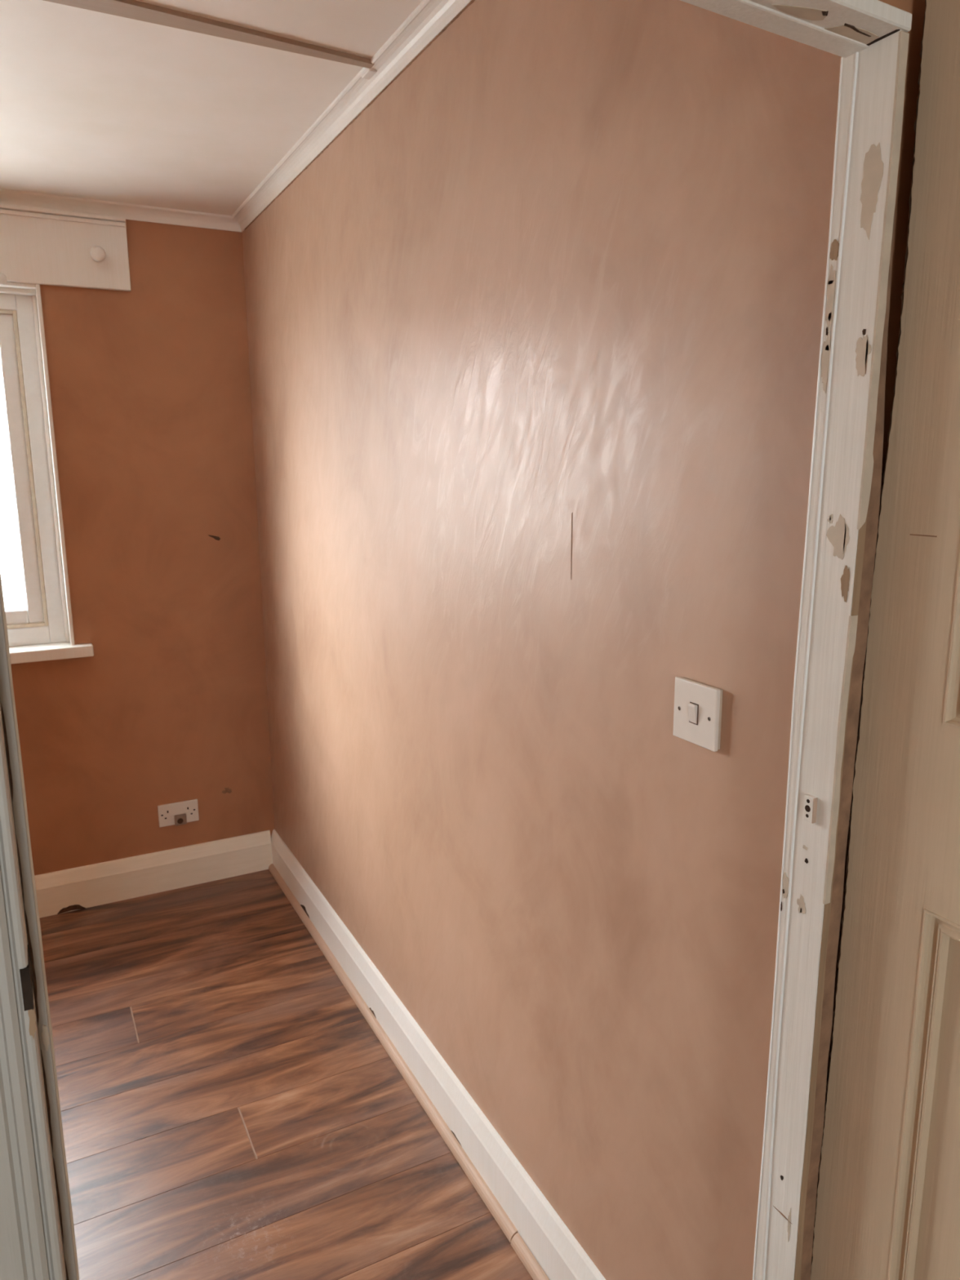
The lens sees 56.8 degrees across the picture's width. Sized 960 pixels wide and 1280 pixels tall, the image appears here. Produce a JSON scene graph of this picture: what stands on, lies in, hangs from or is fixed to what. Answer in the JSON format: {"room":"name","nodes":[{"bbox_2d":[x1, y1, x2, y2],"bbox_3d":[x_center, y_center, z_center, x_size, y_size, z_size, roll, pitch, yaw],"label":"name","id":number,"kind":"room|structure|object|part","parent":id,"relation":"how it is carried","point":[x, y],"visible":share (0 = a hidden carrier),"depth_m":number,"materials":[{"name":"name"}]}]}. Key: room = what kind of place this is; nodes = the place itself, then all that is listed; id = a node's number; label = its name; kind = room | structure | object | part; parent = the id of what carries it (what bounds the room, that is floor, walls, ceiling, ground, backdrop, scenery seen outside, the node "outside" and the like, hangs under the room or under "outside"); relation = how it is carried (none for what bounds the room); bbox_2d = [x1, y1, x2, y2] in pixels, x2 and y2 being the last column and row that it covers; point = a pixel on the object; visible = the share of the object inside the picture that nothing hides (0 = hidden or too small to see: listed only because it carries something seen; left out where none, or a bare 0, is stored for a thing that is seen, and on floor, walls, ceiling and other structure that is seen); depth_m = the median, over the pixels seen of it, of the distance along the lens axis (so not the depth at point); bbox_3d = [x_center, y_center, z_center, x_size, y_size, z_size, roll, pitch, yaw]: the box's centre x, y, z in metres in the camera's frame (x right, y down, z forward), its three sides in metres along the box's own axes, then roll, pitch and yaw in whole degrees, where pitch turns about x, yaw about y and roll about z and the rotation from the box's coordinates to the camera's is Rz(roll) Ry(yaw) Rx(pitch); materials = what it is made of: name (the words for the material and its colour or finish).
{"room":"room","nodes":[
{"label":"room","id":0,"kind":"room"},
{"bbox_2d":[10,219,274,875],"bbox_3d":[-2.080,-0.179,2.892,2.665,2.570,0.271,-6,13,-27],"label":"wall","id":1,"kind":"structure","parent":0,"point":[150,384],"depth_m":3.19,"materials":[{"name":"brown paint"}]},
{"bbox_2d":[0,281,93,664],"bbox_3d":[-2.159,-0.499,2.795,1.609,1.245,0.380,-6,13,-27],"label":"window","id":2,"kind":"structure","parent":1,"relation":"in","point":[43,630],"depth_m":3.03,"materials":[{"name":"white paint"}]},
{"bbox_3d":[-2.116,-1.074,2.590,1.474,0.014,0.040,-6,13,-27],"label":"head moulding","id":3,"kind":"part","parent":2,"relation":"part of","materials":[{"name":"white paint"}]},
{"bbox_3d":[-1.833,-0.544,2.913,0.631,1.035,0.050,-6,13,-27],"label":"sash","id":4,"kind":"part","parent":2,"relation":"part of","materials":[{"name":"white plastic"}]},
{"bbox_3d":[-2.139,-0.510,2.753,1.474,1.183,0.070,-6,13,-27],"label":"frame","id":5,"kind":"part","parent":2,"relation":"part of","materials":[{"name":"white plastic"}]},
{"bbox_3d":[-1.471,-0.565,3.048,0.012,1.169,0.017,-6,13,-27],"label":"moulding","id":6,"kind":"part","parent":2,"relation":"part of","materials":[{"name":"white paint"}]},
{"bbox_3d":[-2.096,0.104,2.799,1.609,0.040,0.125,-6,13,-27],"label":"sill","id":7,"kind":"part","parent":2,"relation":"part of","materials":[{"name":"white paint"}]},
{"bbox_2d":[0,203,130,291],"bbox_3d":[-2.002,-1.192,2.537,1.876,0.244,0.077,-6,13,-27],"label":"board","id":8,"kind":"object","parent":1,"relation":"attached to","point":[40,246],"depth_m":2.88,"materials":[{"name":"white paint"}]},
{"bbox_3d":[-1.521,-1.145,2.813,0.038,0.038,0.012,-6,13,-27],"label":"blind bracket","id":9,"kind":"part","parent":8,"relation":"part of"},
{"bbox_3d":[-2.011,-1.292,2.530,1.872,0.012,0.010,-6,13,-27],"label":"moulding","id":10,"kind":"part","parent":8,"relation":"part of","materials":[{"name":"white paint"}]},
{"bbox_3d":[-2.008,-1.306,2.523,1.874,0.014,0.018,-6,13,-27],"label":"moulding","id":11,"kind":"part","parent":8,"relation":"part of","materials":[{"name":"white paint"}]},
{"bbox_3d":[-1.254,-1.265,2.910,0.046,0.046,0.058,-6,13,-27],"label":"round knob","id":12,"kind":"part","parent":8,"relation":"part of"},
{"bbox_2d":[0,188,240,231],"bbox_3d":[-1.972,-1.340,2.545,2.565,0.040,0.042,-6,13,-27],"label":"trim","id":13,"kind":"structure","parent":1,"relation":"attached to","point":[130,211],"depth_m":2.95,"materials":[{"name":"white paint"}]},
{"bbox_2d":[34,830,272,918],"bbox_3d":[-1.971,0.967,3.007,2.544,0.158,0.020,-6,13,-27],"label":"baseboard","id":14,"kind":"structure","parent":1,"relation":"attached to","point":[64,891],"depth_m":3.37,"materials":[{"name":"beige paint"}]},
{"bbox_2d":[157,799,199,826],"bbox_3d":[-1.151,0.661,3.388,0.146,0.086,0.012,-6,13,-27],"label":"wall socket","id":15,"kind":"object","parent":1,"relation":"attached to","point":[166,812],"visible":1,"depth_m":3.38,"materials":[{"name":"white plastic"}]},
{"bbox_2d":[173,813,186,826],"bbox_3d":[-1.141,0.685,3.383,0.044,0.042,0.014,-6,13,-27],"label":"plug","id":16,"kind":"object","parent":15,"relation":"attached to","point":[180,820],"visible":1,"depth_m":3.38,"materials":[{"name":"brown plastic"}]},
{"bbox_2d":[0,0,422,215],"bbox_3d":[-1.365,-1.176,1.393,2.765,0.080,2.863,-6,13,-27],"label":"ceiling","id":17,"kind":"structure","parent":0,"point":[96,105],"depth_m":2.07,"materials":[{"name":"white paint"}]},
{"bbox_2d":[43,0,377,79],"bbox_3d":[-1.336,-1.117,1.327,2.547,0.013,0.110,-6,13,-28],"label":"trim","id":18,"kind":"structure","parent":17,"relation":"attached to","point":[131,9],"depth_m":1.74,"materials":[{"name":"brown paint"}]},
{"bbox_2d":[40,869,533,1279],"bbox_3d":[-1.301,1.313,1.791,2.565,0.060,2.875,-6,13,-27],"label":"floor","id":19,"kind":"structure","parent":0,"point":[229,1110],"depth_m":2.24,"materials":[{"name":"brown laminate"}]},
{"bbox_2d":[242,0,919,1279],"bbox_3d":[-0.207,-0.078,2.321,0.120,2.570,3.033,-6,13,-27],"label":"wall","id":20,"kind":"structure","parent":0,"point":[534,340],"depth_m":1.51,"materials":[{"name":"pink paint"}]},
{"bbox_2d":[231,0,475,232],"bbox_3d":[-0.238,-1.233,1.959,0.045,0.044,2.703,-6,13,-27],"label":"trim","id":21,"kind":"structure","parent":20,"relation":"attached to","point":[430,19],"depth_m":2.05,"materials":[{"name":"white paint"}]},
{"bbox_2d":[268,829,605,1279],"bbox_3d":[-0.222,1.072,2.416,0.040,0.157,2.702,-6,13,-27],"label":"baseboard","id":22,"kind":"structure","parent":20,"relation":"attached to","point":[546,1247],"depth_m":2.15,"materials":[{"name":"white paint"}]},
{"bbox_2d":[672,676,722,751],"bbox_3d":[0.297,0.101,1.220,0.018,0.086,0.086,-6,13,-27],"label":"light switch","id":23,"kind":"object","parent":20,"relation":"attached to","point":[697,713],"visible":1,"depth_m":1.21,"materials":[{"name":"white plastic"}]},
{"bbox_2d":[810,0,959,1279],"bbox_3d":[0.599,0.448,0.694,0.040,2.030,0.772,-6,13,-27],"label":"door","id":24,"kind":"structure","parent":20,"relation":"in","point":[887,1207],"depth_m":0.91,"materials":[{"name":"beige paint"}]},
{"bbox_3d":[0.517,0.750,0.893,0.016,0.932,0.240,-6,13,-27],"label":"panel moulding","id":25,"kind":"part","parent":24,"relation":"part of","materials":[{"name":"beige paint"}]},
{"bbox_3d":[0.528,0.749,0.899,0.010,0.932,0.240,-6,13,-27],"label":"panel","id":26,"kind":"part","parent":24,"relation":"part of","materials":[{"name":"beige paint"}]},
{"bbox_3d":[0.601,0.224,0.645,0.038,0.195,0.570,-6,13,-27],"label":"rail","id":27,"kind":"part","parent":24,"relation":"part of","materials":[{"name":"beige paint"}]},
{"bbox_3d":[0.511,-0.184,0.707,0.016,0.583,0.240,-6,13,-27],"label":"panel moulding","id":28,"kind":"part","parent":24,"relation":"part of","materials":[{"name":"beige paint"}]},
{"bbox_2d":[811,0,925,1257],"bbox_3d":[-0.716,0.300,0.432,2.565,2.570,0.032,-6,13,-27],"label":"wall","id":29,"kind":"structure","parent":0,"point":[917,8],"depth_m":0.88,"materials":[{"name":"brown paint"}]},
{"bbox_2d":[0,0,911,1279],"bbox_3d":[0.008,0.420,0.832,0.881,2.050,0.086,-6,13,-27],"label":"trim","id":30,"kind":"structure","parent":29,"relation":"attached to","point":[37,1242],"depth_m":0.88,"materials":[{"name":"white paint"}]},
{"bbox_3d":[-0.340,0.463,0.625,0.067,2.050,0.034,-6,13,-27],"label":"architrave","id":31,"kind":"part","parent":30,"relation":"part of","materials":[{"name":"grey paint"}]},
{"bbox_2d":[803,794,817,823],"bbox_3d":[0.363,0.185,0.975,0.006,0.029,0.013,-6,13,-27],"label":"latch keeper","id":32,"kind":"object","parent":30,"relation":"attached to","point":[811,802],"visible":1,"depth_m":0.97,"materials":[{"name":"white paint"}]},
{"label":"outside","id":33,"kind":"structure","parent":0,"visible":0},
{"bbox_2d":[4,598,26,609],"bbox_3d":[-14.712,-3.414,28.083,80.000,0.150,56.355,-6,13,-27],"label":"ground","id":34,"kind":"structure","parent":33,"point":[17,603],"depth_m":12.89,"materials":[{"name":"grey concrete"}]},
{"bbox_2d":[0,376,26,599],"bbox_3d":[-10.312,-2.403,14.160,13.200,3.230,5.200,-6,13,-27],"label":"window pane","id":35,"kind":"structure","parent":34,"relation":"on","point":[11,558],"depth_m":13.15,"materials":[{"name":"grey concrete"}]}
]}

